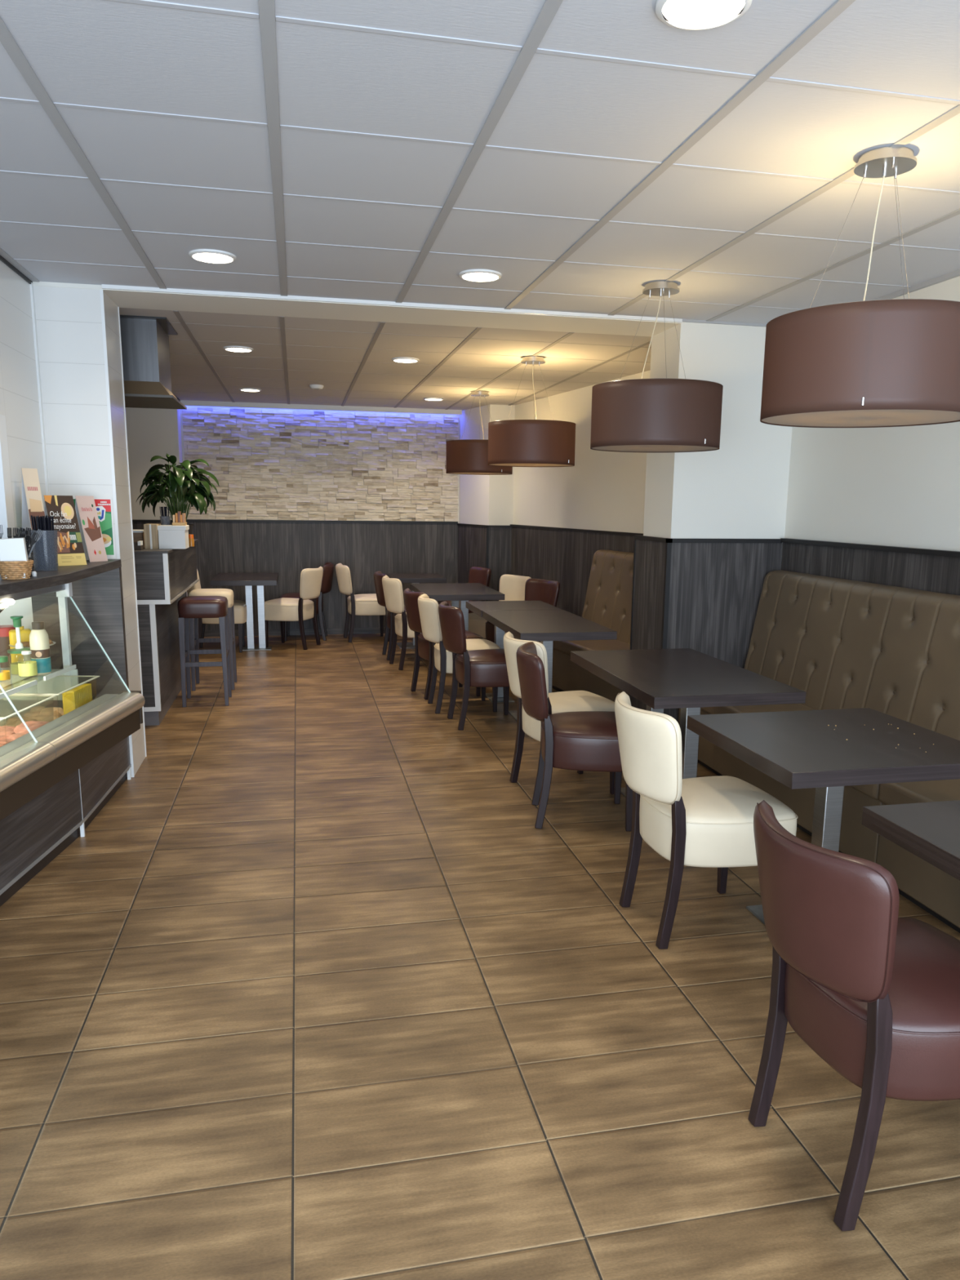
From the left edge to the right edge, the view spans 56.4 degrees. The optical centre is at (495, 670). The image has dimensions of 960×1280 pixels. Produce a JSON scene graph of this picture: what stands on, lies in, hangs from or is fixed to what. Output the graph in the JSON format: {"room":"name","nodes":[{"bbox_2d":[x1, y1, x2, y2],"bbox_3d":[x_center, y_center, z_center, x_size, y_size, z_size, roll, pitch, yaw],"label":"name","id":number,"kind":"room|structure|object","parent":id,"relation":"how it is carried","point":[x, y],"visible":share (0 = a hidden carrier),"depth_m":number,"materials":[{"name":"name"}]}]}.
{"room":"cafe","nodes":[
{"label":"cafe","id":0,"kind":"room"},
{"bbox_2d":[0,596,39,719],"bbox_3d":[-3.325,-0.658,4.581,1.780,2.564,0.150,-2,11,-12],"label":"wall","id":1,"kind":"structure","parent":0,"point":[23,607],"depth_m":4.76,"materials":[{"name":"white paint"}]},
{"bbox_2d":[32,281,682,336],"bbox_3d":[-1.064,-2.031,4.884,6.600,0.121,0.454,-2,11,-12],"label":"ceiling beam","id":2,"kind":"structure","parent":1,"relation":"attached to","point":[124,296],"depth_m":4.93,"materials":[{"name":"white paint"}]},
{"bbox_2d":[0,260,146,776],"bbox_3d":[-2.175,-0.636,4.539,0.448,2.564,1.130,-2,11,-12],"label":"tiled wall","id":3,"kind":"structure","parent":0,"point":[68,321],"depth_m":4.54,"materials":[{"name":"white tile"}]},
{"bbox_2d":[0,414,14,538],"bbox_3d":[-2.196,-0.764,3.869,0.170,0.660,0.100,-2,11,-12],"label":"trim","id":4,"kind":"structure","parent":3,"relation":"attached to","point":[6,513],"depth_m":3.86,"materials":[{"name":"white"}]},
{"bbox_2d":[0,254,32,284],"bbox_3d":[-2.213,-1.844,4.080,0.011,0.018,0.705,-2,11,-12],"label":"trim","id":5,"kind":"structure","parent":3,"relation":"attached to","point":[5,261],"depth_m":4.15,"materials":[{"name":"black metal"}]},
{"bbox_2d":[29,282,146,777],"bbox_3d":[-2.192,-0.694,4.879,0.342,2.552,0.452,-2,11,-12],"label":"trim","id":6,"kind":"structure","parent":3,"relation":"attached to","point":[32,292],"depth_m":4.59,"materials":[{"name":"white metal"}]},
{"bbox_2d":[73,497,115,559],"bbox_3d":[-2.107,-0.739,4.678,0.212,0.315,0.003,-2,11,-12],"label":"poster","id":7,"kind":"object","parent":3,"relation":"attached to","point":[104,505],"visible":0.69,"depth_m":4.69,"materials":[{"name":"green paper"}]},
{"bbox_2d":[125,407,187,596],"bbox_3d":[-4.327,-1.578,9.503,1.955,2.545,0.280,-2,11,-12],"label":"wall","id":8,"kind":"structure","parent":0,"point":[151,432],"depth_m":9.38,"materials":[{"name":"white paint"}]},
{"bbox_2d":[132,521,186,596],"bbox_3d":[-4.301,-0.926,9.470,1.957,1.276,0.030,-2,11,-12],"label":"panelling","id":9,"kind":"object","parent":8,"relation":"attached to","point":[136,525],"depth_m":9.46,"materials":[{"name":"laminate"}]},
{"bbox_2d":[180,400,462,414],"bbox_3d":[-1.866,-2.868,9.787,3.045,0.053,0.015,-2,11,-12],"label":"trim","id":10,"kind":"structure","parent":8,"relation":"attached to","point":[186,402],"depth_m":9.77,"materials":[{"name":"white paint"}]},
{"bbox_2d":[180,405,459,523],"bbox_3d":[-2.202,-1.678,10.179,6.600,2.545,0.150,-2,11,-12],"label":"wall","id":11,"kind":"structure","parent":0,"point":[293,410],"depth_m":9.99,"materials":[{"name":"white stone"}]},
{"bbox_2d":[204,626,385,636],"bbox_3d":[-1.905,-0.449,10.361,2.990,0.070,0.015,-2,11,-12],"label":"baseboard","id":12,"kind":"structure","parent":11,"relation":"attached to","point":[339,630],"depth_m":10.30,"materials":[{"name":"laminate"}]},
{"bbox_2d":[132,519,457,523],"bbox_3d":[-2.845,-1.630,9.799,4.980,0.022,0.325,-2,11,-12],"label":"trim","id":13,"kind":"structure","parent":11,"relation":"attached to","point":[187,520],"depth_m":10.06,"materials":[{"name":"black"}]},
{"bbox_2d":[186,521,457,630],"bbox_3d":[-1.924,-1.046,10.267,3.035,1.276,0.030,-2,11,-12],"label":"panelling","id":14,"kind":"object","parent":11,"relation":"attached to","point":[286,549],"visible":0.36,"depth_m":10.20,"materials":[{"name":"laminate"}]},
{"bbox_2d":[119,307,651,410],"bbox_3d":[-1.731,-2.526,7.660,6.500,0.064,5.340,-2,11,-12],"label":"ceiling","id":15,"kind":"structure","parent":0,"point":[352,360],"depth_m":6.67,"materials":[{"name":"grey tile"}]},
{"bbox_2d":[120,315,186,409],"bbox_3d":[-2.720,-1.855,5.369,1.560,0.447,0.700,-2,11,-12],"label":"extractor hood","id":16,"kind":"object","parent":15,"relation":"hanging from","point":[145,348],"visible":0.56,"depth_m":5.22,"materials":[{"name":"metal"}]},
{"bbox_2d":[223,346,253,352],"bbox_3d":[-1.776,-2.217,6.192,0.200,0.014,0.200,-2,11,-12],"label":"recessed light","id":17,"kind":"object","parent":15,"relation":"in","point":[233,348],"visible":1,"depth_m":6.15,"materials":[{"name":"white plastic"}]},
{"bbox_2d":[446,391,512,475],"bbox_3d":[-0.150,-2.251,8.501,0.633,0.755,0.633,-2,11,-12],"label":"pendant lamp","id":18,"kind":"object","parent":15,"relation":"hanging from","point":[464,456],"visible":0.73,"depth_m":8.28,"materials":[{"name":"brown fabric"}]},
{"bbox_2d":[488,355,575,466],"bbox_3d":[0.266,-1.870,6.488,0.633,0.755,0.633,-2,11,-12],"label":"pendant lamp","id":19,"kind":"object","parent":15,"relation":"hanging from","point":[534,442],"visible":1,"depth_m":6.27,"materials":[{"name":"brown fabric"}]},
{"bbox_2d":[490,463,572,466],"bbox_3d":[0.262,-1.504,6.556,0.626,0.002,0.626,-2,11,-12],"label":"diffuser","id":20,"kind":"object","parent":19,"relation":"attached to","point":[493,464],"depth_m":6.63,"materials":[{"name":"white plastic"}]},
{"bbox_2d":[0,633,959,1279],"bbox_3d":[-0.908,0.718,4.519,6.600,0.060,12.900,-2,11,-12],"label":"floor","id":21,"kind":"structure","parent":0,"point":[317,991],"depth_m":2.58,"materials":[{"name":"brown tile"}]},
{"bbox_2d":[0,559,145,906],"bbox_3d":[-2.286,0.294,3.260,1.535,1.200,3.027,-2,11,-12],"label":"display counter","id":22,"kind":"object","parent":21,"relation":"on","point":[56,777],"depth_m":4.12,"materials":[{"name":"laminate"}]},
{"bbox_2d":[0,655,11,680],"bbox_3d":[-2.277,-0.008,4.130,0.072,0.109,0.072,-2,11,-12],"label":"glass jar","id":23,"kind":"object","parent":22,"relation":"on","point":[4,674],"visible":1,"depth_m":4.12,"materials":[{"name":"yellow glass"}]},
{"bbox_2d":[0,625,15,667],"bbox_3d":[-2.441,-0.120,4.468,0.110,0.200,0.110,-2,11,-12],"label":"tub","id":24,"kind":"object","parent":22,"relation":"on","point":[4,629],"visible":0.56,"depth_m":4.42,"materials":[{"name":"brown plastic"}]},
{"bbox_2d":[0,560,34,579],"bbox_3d":[-1.878,-0.394,3.505,0.135,0.073,0.135,-2,11,-12],"label":"wicker basket","id":25,"kind":"object","parent":22,"relation":"on","point":[15,570],"visible":0.97,"depth_m":3.46,"materials":[{"name":"brown wicker"}]},
{"bbox_2d":[0,537,28,577],"bbox_3d":[-1.873,-0.436,3.482,0.098,0.155,0.064,-4,11,-22],"label":"box","id":26,"kind":"object","parent":25,"relation":"in","point":[11,549],"visible":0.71,"depth_m":3.45,"materials":[{"name":"white paper"}]},
{"bbox_2d":[7,615,30,674],"bbox_3d":[-2.273,-0.121,4.276,0.104,0.277,0.104,-2,11,-12],"label":"pump dispenser","id":27,"kind":"object","parent":22,"relation":"on","point":[19,648],"visible":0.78,"depth_m":4.25,"materials":[{"name":"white plastic"}]},
{"bbox_2d":[8,626,31,662],"bbox_3d":[-2.347,-0.116,4.438,0.100,0.206,0.070,-5,12,-29],"label":"canister","id":28,"kind":"object","parent":22,"relation":"on","point":[24,633],"visible":0.38,"depth_m":4.40,"materials":[{"name":"yellow plastic"}]},
{"bbox_2d":[17,650,37,676],"bbox_3d":[-2.197,-0.029,4.206,0.079,0.124,0.079,-2,11,-12],"label":"jar","id":29,"kind":"object","parent":22,"relation":"on","point":[26,668],"visible":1,"depth_m":4.18,"materials":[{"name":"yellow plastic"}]},
{"bbox_2d":[0,694,57,719],"bbox_3d":[-2.152,0.266,3.867,0.329,0.233,0.444,1,11,-1],"label":"food container","id":30,"kind":"object","parent":22,"relation":"on","point":[51,695],"visible":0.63,"depth_m":3.96,"materials":[{"name":"glass"}]},
{"bbox_2d":[0,720,48,746],"bbox_3d":[-2.157,0.300,3.887,0.299,0.099,0.432,2,11,5],"label":"meat","id":31,"kind":"object","parent":30,"relation":"in","point":[8,734],"visible":0.56,"depth_m":3.94,"materials":[{"name":"pink food"}]},
{"bbox_2d":[21,467,44,567],"bbox_3d":[-2.132,-0.704,4.133,0.122,0.445,0.078,6,12,27],"label":"table card","id":32,"kind":"object","parent":22,"relation":"on","point":[32,500],"visible":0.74,"depth_m":4.11,"materials":[{"name":"beige paper"}]},
{"bbox_2d":[29,621,51,674],"bbox_3d":[-2.185,-0.109,4.297,0.085,0.247,0.087,-2,11,-12],"label":"sauce bottle","id":33,"kind":"object","parent":22,"relation":"on","point":[39,645],"visible":0.94,"depth_m":4.27,"materials":[{"name":"beige plastic"}]},
{"bbox_2d":[31,515,55,569],"bbox_3d":[-1.972,-0.556,3.917,0.112,0.238,0.112,-2,11,-12],"label":"cup","id":34,"kind":"object","parent":22,"relation":"on","point":[45,550],"visible":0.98,"depth_m":3.91,"materials":[{"name":"grey plastic"}]},
{"bbox_2d":[0,675,99,694],"bbox_3d":[-2.158,0.181,4.320,0.329,0.233,0.444,1,11,-1],"label":"food container","id":35,"kind":"object","parent":22,"relation":"on","point":[95,677],"visible":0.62,"depth_m":4.32,"materials":[{"name":"clear glass"}]},
{"bbox_2d":[3,706,63,726],"bbox_3d":[-2.195,0.236,4.315,0.224,0.077,0.350,1,11,2],"label":"chicken pieces","id":36,"kind":"object","parent":35,"relation":"in","point":[41,713],"visible":0.67,"depth_m":4.32,"materials":[{"name":"orange food"}]},
{"bbox_2d":[62,683,92,715],"bbox_3d":[-2.054,0.177,4.412,0.060,0.190,0.196,1,11,-1],"label":"pack","id":37,"kind":"object","parent":35,"relation":"in","point":[78,696],"visible":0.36,"depth_m":4.34,"materials":[{"name":"yellow plastic"}]},
{"bbox_2d":[0,559,121,595],"bbox_3d":[-2.315,-0.278,3.171,1.336,0.042,2.974,-2,11,-12],"label":"countertop","id":38,"kind":"structure","parent":22,"relation":"on","point":[62,575],"depth_m":3.79,"materials":[{"name":"laminate"}]},
{"bbox_2d":[43,495,86,565],"bbox_3d":[-2.060,-0.666,4.263,0.157,0.325,0.135,9,14,39],"label":"table card","id":39,"kind":"object","parent":22,"relation":"on","point":[68,547],"visible":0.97,"depth_m":4.24,"materials":[{"name":"brown"}]},
{"bbox_2d":[75,495,107,562],"bbox_3d":[-2.060,-0.715,4.527,0.136,0.325,0.105,6,12,27],"label":"table card","id":40,"kind":"object","parent":22,"relation":"on","point":[90,529],"visible":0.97,"depth_m":4.51,"materials":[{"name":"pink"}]},
{"bbox_2d":[133,538,199,725],"bbox_3d":[-2.825,-0.355,6.760,0.982,1.182,1.870,-2,11,-12],"label":"counter","id":41,"kind":"object","parent":21,"relation":"on","point":[163,576],"depth_m":6.04,"materials":[{"name":"laminate"}]},
{"bbox_2d":[133,529,145,547],"bbox_3d":[-2.543,-0.919,6.253,0.200,0.118,0.250,-2,11,-12],"label":"crate","id":42,"kind":"object","parent":41,"relation":"on","point":[138,535],"visible":0.14,"depth_m":6.15,"materials":[{"name":"brown wood"}]},
{"bbox_2d":[143,523,160,549],"bbox_3d":[-2.341,-0.916,6.124,0.084,0.166,0.194,-2,11,-12],"label":"canister","id":43,"kind":"object","parent":41,"relation":"on","point":[150,530],"visible":0.88,"depth_m":6.04,"materials":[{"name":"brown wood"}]},
{"bbox_2d":[133,538,198,553],"bbox_3d":[-2.818,-0.928,6.653,0.982,0.017,1.870,-2,11,-12],"label":"countertop","id":44,"kind":"structure","parent":41,"relation":"on","point":[160,550],"depth_m":5.86,"materials":[{"name":"laminate"}]},
{"bbox_2d":[157,524,189,548],"bbox_3d":[-2.217,-0.920,6.179,0.182,0.156,0.208,-2,11,-12],"label":"carton","id":45,"kind":"object","parent":41,"relation":"on","point":[170,536],"visible":0.99,"depth_m":6.08,"materials":[{"name":"white paint"}]},
{"bbox_2d":[172,511,186,525],"bbox_3d":[-2.181,-1.048,6.184,0.085,0.094,0.100,-2,11,-12],"label":"snack box","id":46,"kind":"object","parent":45,"relation":"on","point":[179,519],"visible":1,"depth_m":6.15,"materials":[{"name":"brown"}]},
{"bbox_2d":[136,453,218,534],"bbox_3d":[-2.335,-1.245,6.558,0.550,0.653,0.542,9,13,37],"label":"potted plant","id":47,"kind":"object","parent":41,"relation":"on","point":[175,482],"visible":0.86,"depth_m":6.48,"materials":[{"name":"green plant"}]},
{"bbox_2d":[177,595,231,706],"bbox_3d":[-2.187,-0.154,6.757,0.344,0.803,0.344,-2,11,-12],"label":"bar stool","id":48,"kind":"object","parent":21,"relation":"on","point":[190,606],"visible":1,"depth_m":6.61,"materials":[{"name":"brown leather"}]},
{"bbox_2d":[187,588,236,690],"bbox_3d":[-2.309,-0.261,7.325,0.344,0.803,0.344,-2,11,-12],"label":"bar stool","id":49,"kind":"object","parent":21,"relation":"on","point":[228,593],"visible":0.72,"depth_m":7.21,"materials":[{"name":"beige leather"}]},
{"bbox_2d":[186,568,247,653],"bbox_3d":[-2.838,-0.620,9.118,0.605,0.843,0.482,-2,11,-12],"label":"dining chair","id":50,"kind":"object","parent":21,"relation":"on","point":[239,606],"visible":0.25,"depth_m":8.98,"materials":[{"name":"beige leather"}]},
{"bbox_2d":[210,573,278,650],"bbox_3d":[-2.541,-0.585,9.191,0.620,0.750,0.962,-2,11,-12],"label":"dining table","id":51,"kind":"object","parent":21,"relation":"on","point":[246,580],"visible":0.96,"depth_m":9.16,"materials":[{"name":"wood"}]},
{"bbox_2d":[264,566,323,649],"bbox_3d":[-2.108,-0.663,9.398,0.605,0.843,0.482,3,11,12],"label":"dining chair","id":52,"kind":"object","parent":21,"relation":"on","point":[282,610],"visible":0.98,"depth_m":9.22,"materials":[{"name":"beige leather"}]},
{"bbox_2d":[279,562,333,641],"bbox_3d":[-2.094,-0.769,9.967,0.605,0.843,0.482,-1,11,-8],"label":"dining chair","id":53,"kind":"object","parent":21,"relation":"on","point":[328,568],"visible":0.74,"depth_m":9.82,"materials":[{"name":"brown leather"}]},
{"bbox_2d":[335,563,390,642],"bbox_3d":[-1.458,-0.754,9.931,0.605,0.843,0.482,-3,11,-18],"label":"dining chair","id":54,"kind":"object","parent":21,"relation":"on","point":[366,604],"visible":0.9,"depth_m":9.74,"materials":[{"name":"beige leather"}]},
{"bbox_2d":[373,570,405,660],"bbox_3d":[-0.895,-0.546,8.852,0.605,0.843,0.482,-2,11,-14],"label":"dining chair","id":55,"kind":"object","parent":21,"relation":"on","point":[378,575],"visible":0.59,"depth_m":8.69,"materials":[{"name":"brown leather"}]},
{"bbox_2d":[382,575,421,670],"bbox_3d":[-0.749,-0.454,8.363,0.605,0.843,0.482,-3,11,-21],"label":"dining chair","id":56,"kind":"object","parent":21,"relation":"on","point":[392,587],"visible":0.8,"depth_m":8.16,"materials":[{"name":"beige leather"}]},
{"bbox_2d":[386,573,446,648],"bbox_3d":[-0.850,-0.632,9.557,0.560,0.750,0.622,-2,11,-12],"label":"dining table","id":57,"kind":"object","parent":21,"relation":"on","point":[414,578],"visible":0.62,"depth_m":9.34,"materials":[{"name":"wood"}]},
{"bbox_2d":[403,588,484,699],"bbox_3d":[-0.426,-0.224,7.152,0.605,0.843,0.482,-4,11,-23],"label":"dining chair","id":58,"kind":"object","parent":21,"relation":"on","point":[423,647],"visible":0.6,"depth_m":6.99,"materials":[{"name":"brown leather"}]},
{"bbox_2d":[409,582,504,631],"bbox_3d":[-0.373,-0.372,8.192,0.680,0.750,1.102,-2,11,-12],"label":"dining table","id":59,"kind":"object","parent":21,"relation":"on","point":[464,593],"visible":0.5,"depth_m":7.93,"materials":[{"name":"wood"}]},
{"bbox_2d":[417,594,501,713],"bbox_3d":[-0.274,-0.133,6.674,0.605,0.843,0.482,-2,11,-13],"label":"dining chair","id":60,"kind":"object","parent":21,"relation":"on","point":[428,607],"visible":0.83,"depth_m":6.50,"materials":[{"name":"beige leather"}]},
{"bbox_2d":[436,566,491,639],"bbox_3d":[-0.352,-0.662,9.507,0.605,0.843,0.482,-5,12,-27],"label":"dining chair","id":61,"kind":"object","parent":21,"relation":"on","point":[482,575],"visible":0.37,"depth_m":9.58,"materials":[{"name":"brown leather"}]},
{"bbox_2d":[438,600,509,730],"bbox_3d":[-0.094,-0.044,6.209,0.605,0.843,0.482,-2,11,-15],"label":"dining chair","id":62,"kind":"object","parent":21,"relation":"on","point":[486,668],"visible":0.88,"depth_m":6.02,"materials":[{"name":"brown leather"}]},
{"bbox_2d":[468,574,531,638],"bbox_3d":[0.027,-0.464,8.472,0.605,0.843,0.482,-7,13,-37],"label":"dining chair","id":63,"kind":"object","parent":21,"relation":"on","point":[513,586],"visible":0.44,"depth_m":8.54,"materials":[{"name":"beige leather"}]},
{"bbox_2d":[466,600,561,702],"bbox_3d":[0.125,-0.128,6.916,0.610,0.750,0.622,-2,11,-12],"label":"dining table","id":64,"kind":"object","parent":21,"relation":"on","point":[476,606],"visible":0.52,"depth_m":6.93,"materials":[{"name":"wood"}]},
{"bbox_2d":[485,577,559,642],"bbox_3d":[0.262,-0.381,8.039,0.605,0.843,0.482,-7,13,-37],"label":"dining chair","id":65,"kind":"object","parent":21,"relation":"on","point":[547,591],"visible":0.38,"depth_m":8.12,"materials":[{"name":"brown leather"}]},
{"bbox_2d":[482,609,617,720],"bbox_3d":[0.321,0.034,6.058,0.610,0.750,1.162,-2,11,-12],"label":"dining table","id":66,"kind":"object","parent":21,"relation":"on","point":[545,626],"visible":0.5,"depth_m":5.82,"materials":[{"name":"wood"}]},
{"bbox_2d":[503,631,614,801],"bbox_3d":[0.342,0.226,4.791,0.605,0.843,0.482,-3,11,-21],"label":"dining chair","id":67,"kind":"object","parent":21,"relation":"on","point":[571,700],"visible":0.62,"depth_m":4.68,"materials":[{"name":"beige leather"}]},
{"bbox_2d":[515,641,632,831],"bbox_3d":[0.397,0.308,4.351,0.605,0.843,0.482,1,11,0],"label":"dining chair","id":68,"kind":"object","parent":21,"relation":"on","point":[580,740],"visible":0.91,"depth_m":4.17,"materials":[{"name":"brown leather"}]},
{"bbox_2d":[536,549,633,702],"bbox_3d":[0.946,-0.317,6.934,0.665,1.134,1.760,-3,11,-20],"label":"upholstered bench","id":69,"kind":"object","parent":21,"relation":"on","point":[608,597],"visible":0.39,"depth_m":7.18,"materials":[{"name":"brown leather"}]},
{"bbox_2d":[536,639,630,655],"bbox_3d":[0.920,-0.154,6.955,0.615,0.105,1.757,-3,11,-20],"label":"seat cushion","id":70,"kind":"object","parent":69,"relation":"on","point":[560,647],"depth_m":6.97,"materials":[{"name":"brown leather"}]},
{"bbox_2d":[570,648,805,796],"bbox_3d":[0.848,0.363,4.326,0.680,0.750,1.162,-2,11,-12],"label":"dining table","id":71,"kind":"object","parent":21,"relation":"on","point":[690,680],"visible":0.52,"depth_m":4.10,"materials":[{"name":"wood"}]},
{"bbox_2d":[614,691,797,949],"bbox_3d":[0.726,0.517,3.251,0.605,0.843,0.482,-2,11,-14],"label":"dining chair","id":72,"kind":"object","parent":21,"relation":"on","point":[707,821],"visible":0.98,"depth_m":3.07,"materials":[{"name":"beige leather"}]},
{"bbox_2d":[678,569,959,933],"bbox_3d":[1.962,0.397,3.173,0.665,1.134,4.950,-2,11,-12],"label":"upholstered bench","id":73,"kind":"object","parent":21,"relation":"on","point":[892,651],"visible":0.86,"depth_m":4.29,"materials":[{"name":"brown leather"}]},
{"bbox_2d":[700,703,879,799],"bbox_3d":[1.621,0.290,4.619,0.615,0.105,1.987,-2,11,-12],"label":"seat cushion","id":74,"kind":"object","parent":73,"relation":"on","point":[869,792],"depth_m":4.77,"materials":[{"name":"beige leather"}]},
{"bbox_2d":[879,778,959,804],"bbox_3d":[2.004,0.617,2.891,0.615,0.105,1.607,-2,11,-12],"label":"seat cushion","id":75,"kind":"object","parent":73,"relation":"on","point":[904,793],"depth_m":3.46,"materials":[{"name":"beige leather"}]},
{"bbox_2d":[686,707,959,924],"bbox_3d":[1.157,0.592,3.120,0.760,0.750,0.737,-2,11,-12],"label":"dining table","id":76,"kind":"object","parent":21,"relation":"on","point":[797,749],"visible":0.62,"depth_m":2.98,"materials":[{"name":"wood"}]},
{"bbox_2d":[747,800,959,1231],"bbox_3d":[0.886,0.742,2.055,0.605,0.843,0.482,-2,11,-16],"label":"dining chair","id":77,"kind":"object","parent":21,"relation":"on","point":[873,992],"visible":1,"depth_m":1.88,"materials":[{"name":"brown leather"}]},
{"bbox_2d":[862,800,959,880],"bbox_3d":[1.397,0.779,2.131,0.750,0.750,0.732,-2,11,-12],"label":"dining table","id":78,"kind":"object","parent":21,"relation":"on","point":[930,831],"visible":1,"depth_m":2.20,"materials":[{"name":"wood"}]},
{"bbox_2d":[0,0,959,324],"bbox_3d":[-0.475,-1.329,1.220,6.839,0.064,7.125,-2,11,-12],"label":"ceiling","id":79,"kind":"structure","parent":0,"point":[585,154],"depth_m":2.69,"materials":[{"name":"white tile"}]},
{"bbox_2d":[188,248,236,263],"bbox_3d":[-1.235,-1.806,3.917,0.200,0.014,0.200,-2,11,-12],"label":"recessed light","id":80,"kind":"object","parent":79,"relation":"in","point":[206,255],"visible":1,"depth_m":3.88,"materials":[{"name":"white plastic"}]},
{"bbox_2d":[458,269,502,282],"bbox_3d":[-0.070,-1.842,4.189,0.200,0.014,0.200,-2,11,-12],"label":"recessed light","id":81,"kind":"object","parent":79,"relation":"in","point":[473,275],"visible":1,"depth_m":4.15,"materials":[{"name":"white plastic"}]},
{"bbox_2d":[590,280,723,452],"bbox_3d":[0.796,-1.484,4.397,0.633,0.774,0.633,-2,11,-12],"label":"pendant lamp","id":82,"kind":"object","parent":79,"relation":"hanging from","point":[658,415],"visible":1,"depth_m":4.18,"materials":[{"name":"brown fabric"}]},
{"bbox_2d":[592,444,718,451],"bbox_3d":[0.792,-1.108,4.468,0.626,0.002,0.626,-2,11,-12],"label":"diffuser","id":83,"kind":"object","parent":82,"relation":"attached to","point":[597,447],"depth_m":4.46,"materials":[{"name":"white plastic"}]},
{"bbox_2d":[655,0,751,30],"bbox_3d":[0.441,-1.409,1.900,0.200,0.014,0.200,-2,11,-12],"label":"recessed light","id":84,"kind":"object","parent":79,"relation":"in","point":[686,15],"visible":1,"depth_m":1.92,"materials":[{"name":"white"}]},
{"bbox_2d":[760,146,959,427],"bbox_3d":[1.176,-1.177,2.779,0.633,0.774,0.633,-2,11,-12],"label":"pendant lamp","id":85,"kind":"object","parent":79,"relation":"hanging from","point":[893,362],"visible":1,"depth_m":2.57,"materials":[{"name":"brown fabric"}]},
{"bbox_2d":[761,409,959,426],"bbox_3d":[1.171,-0.802,2.849,0.626,0.002,0.626,-2,11,-12],"label":"diffuser","id":86,"kind":"object","parent":85,"relation":"attached to","point":[791,418],"depth_m":2.84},
{"bbox_2d":[458,404,515,525],"bbox_3d":[0.002,-1.649,10.169,0.700,2.545,0.820,-2,11,-12],"label":"wall","id":87,"kind":"structure","parent":0,"point":[483,500],"depth_m":9.77,"materials":[{"name":"white paint"}]},
{"bbox_2d":[457,524,511,600],"bbox_3d":[-0.220,-0.997,10.170,0.269,1.258,0.972,-9,14,-41],"label":"panelling","id":88,"kind":"object","parent":87,"relation":"attached to","point":[472,540],"visible":0.43,"depth_m":9.85,"materials":[{"name":"laminate"}]},
{"bbox_2d":[512,369,650,533],"bbox_3d":[1.002,-1.211,7.885,0.148,2.545,4.316,-3,11,-20],"label":"wall","id":89,"kind":"structure","parent":0,"point":[603,491],"depth_m":8.15,"materials":[{"name":"white paint"}]},
{"bbox_2d":[457,523,511,600],"bbox_3d":[-0.224,-1.006,10.163,0.282,1.278,0.984,-9,14,-41],"label":"trim","id":90,"kind":"structure","parent":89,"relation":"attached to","point":[487,526],"depth_m":9.76,"materials":[{"name":"black wood"}]},
{"bbox_2d":[511,526,634,617],"bbox_3d":[0.919,-0.577,7.961,0.022,1.268,4.247,-3,11,-20],"label":"panelling","id":91,"kind":"object","parent":89,"relation":"attached to","point":[564,557],"visible":0.21,"depth_m":8.58,"materials":[{"name":"laminate"}]},
{"bbox_2d":[510,524,643,535],"bbox_3d":[0.921,-1.210,7.841,0.034,0.022,4.249,-3,11,-20],"label":"trim","id":92,"kind":"structure","parent":89,"relation":"attached to","point":[511,525],"depth_m":8.17,"materials":[{"name":"black wood"}]},
{"bbox_2d":[643,321,792,569],"bbox_3d":[1.418,-0.804,5.678,0.850,2.564,0.442,-2,11,-12],"label":"wall pillar","id":93,"kind":"structure","parent":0,"point":[738,490],"depth_m":5.36,"materials":[{"name":"white paint"}]},
{"bbox_2d":[627,535,782,696],"bbox_3d":[1.326,-0.196,5.805,0.750,1.320,0.560,-2,11,-12],"label":"trim","id":94,"kind":"structure","parent":93,"relation":"attached to","point":[668,541],"depth_m":5.43,"materials":[{"name":"black wood"}]},
{"bbox_2d":[629,539,782,722],"bbox_3d":[1.334,-0.184,5.806,0.750,1.295,0.537,-2,11,-12],"label":"panelling","id":95,"kind":"object","parent":93,"relation":"attached to","point":[715,588],"visible":0.5,"depth_m":5.50,"materials":[{"name":"laminate"}]},
{"bbox_2d":[784,275,959,551],"bbox_3d":[2.607,-0.136,2.169,0.150,2.564,7.200,-2,11,-12],"label":"wall","id":96,"kind":"structure","parent":0,"point":[897,486],"depth_m":4.60,"materials":[{"name":"white paint"}]},
{"bbox_2d":[682,319,766,326],"bbox_3d":[1.434,-2.015,5.215,0.750,0.013,0.014,-2,11,-12],"label":"trim","id":97,"kind":"structure","parent":96,"relation":"attached to","point":[683,320],"depth_m":5.18,"materials":[{"name":"grey paint"}]},
{"bbox_2d":[780,537,959,557],"bbox_3d":[2.525,-0.154,2.095,0.040,0.025,7.100,-2,11,-12],"label":"trim","id":98,"kind":"structure","parent":96,"relation":"attached to","point":[850,545],"depth_m":4.58,"materials":[{"name":"black wood"}]},
{"bbox_2d":[781,542,959,595],"bbox_3d":[2.526,0.497,2.219,0.022,1.300,7.100,-2,11,-12],"label":"panelling","id":99,"kind":"object","parent":96,"relation":"attached to","point":[938,574],"visible":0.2,"depth_m":4.61,"materials":[{"name":"laminate"}]},
{"bbox_2d":[871,269,959,300],"bbox_3d":[2.549,-1.375,1.875,0.020,0.022,7.110,-2,11,-12],"label":"trim","id":100,"kind":"structure","parent":96,"relation":"attached to","point":[956,273],"depth_m":4.23,"materials":[{"name":"grey paint"}]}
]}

